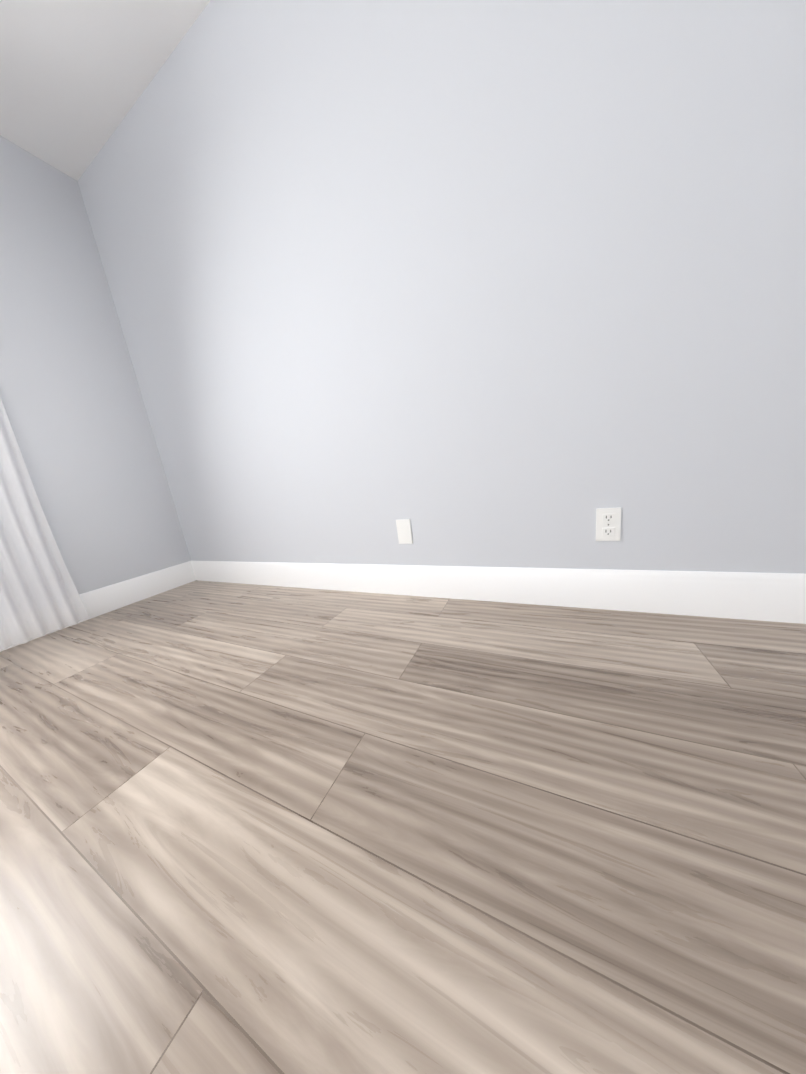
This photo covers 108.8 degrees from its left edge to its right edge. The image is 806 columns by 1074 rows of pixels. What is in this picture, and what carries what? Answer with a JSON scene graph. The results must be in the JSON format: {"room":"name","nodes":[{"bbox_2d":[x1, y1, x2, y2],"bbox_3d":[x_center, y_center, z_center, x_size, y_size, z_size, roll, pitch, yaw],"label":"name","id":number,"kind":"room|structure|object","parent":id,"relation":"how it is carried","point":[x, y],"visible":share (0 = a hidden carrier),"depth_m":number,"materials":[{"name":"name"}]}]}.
{"room":"empty room","nodes":[
{"label":"empty room","id":0,"kind":"room"},
{"bbox_2d":[0,135,190,593],"bbox_3d":[-2.768,-0.281,-0.074,0.200,2.440,5.050,-1,14,26],"label":"wall","id":1,"kind":"structure","parent":0,"point":[73,403],"depth_m":1.62,"materials":[{"name":"white paint"}]},
{"bbox_2d":[0,398,89,650],"bbox_3d":[-2.262,-0.372,0.598,0.132,2.150,2.094,-1,14,26],"label":"curtain","id":2,"kind":"object","parent":1,"relation":"attached to","point":[39,595],"visible":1,"depth_m":1.40,"materials":[{"name":"white fabric"}]},
{"bbox_2d":[0,562,195,651],"bbox_3d":[-2.524,0.826,0.125,0.016,0.150,4.650,-1,14,26],"label":"baseboard","id":3,"kind":"structure","parent":1,"relation":"attached to","point":[103,600],"depth_m":1.83,"materials":[{"name":"white wood"}]},
{"bbox_2d":[0,0,209,180],"bbox_3d":[0.564,-1.600,-2.030,7.960,0.100,5.050,-1,14,26],"label":"ceiling","id":4,"kind":"structure","parent":0,"point":[76,77],"depth_m":1.23,"materials":[{"name":"white paint"}]},
{"bbox_2d":[0,580,805,1073],"bbox_3d":[0.889,0.859,-1.486,7.960,0.100,5.050,-1,14,26],"label":"floor","id":5,"kind":"structure","parent":0,"point":[248,828],"depth_m":0.47,"materials":[{"name":"laminate"}]},
{"bbox_2d":[78,0,805,573],"bbox_3d":[0.100,-0.931,1.151,3.930,2.440,0.200,-1,14,26],"label":"wall","id":6,"kind":"structure","parent":0,"point":[492,282],"depth_m":0.99,"materials":[{"name":"white paint"}]},
{"bbox_2d":[396,519,412,543],"bbox_3d":[0.006,-0.025,1.335,0.070,0.115,0.007,-1,14,26],"label":"wall plate","id":7,"kind":"object","parent":6,"relation":"attached to","point":[404,532],"visible":1,"depth_m":1.33,"materials":[{"name":"white plastic"}]},
{"bbox_2d":[188,561,805,623],"bbox_3d":[0.152,0.206,1.326,3.760,0.150,0.016,-1,14,26],"label":"baseboard","id":8,"kind":"structure","parent":6,"relation":"attached to","point":[776,597],"depth_m":1.10,"materials":[{"name":"white wood"}]},
{"bbox_2d":[596,507,620,540],"bbox_3d":[0.708,-0.043,0.996,0.070,0.115,0.009,-1,14,26],"label":"duplex electrical outlet","id":9,"kind":"object","parent":6,"relation":"attached to","point":[608,524],"visible":1,"depth_m":0.99,"materials":[{"name":"white plastic"}]}
]}

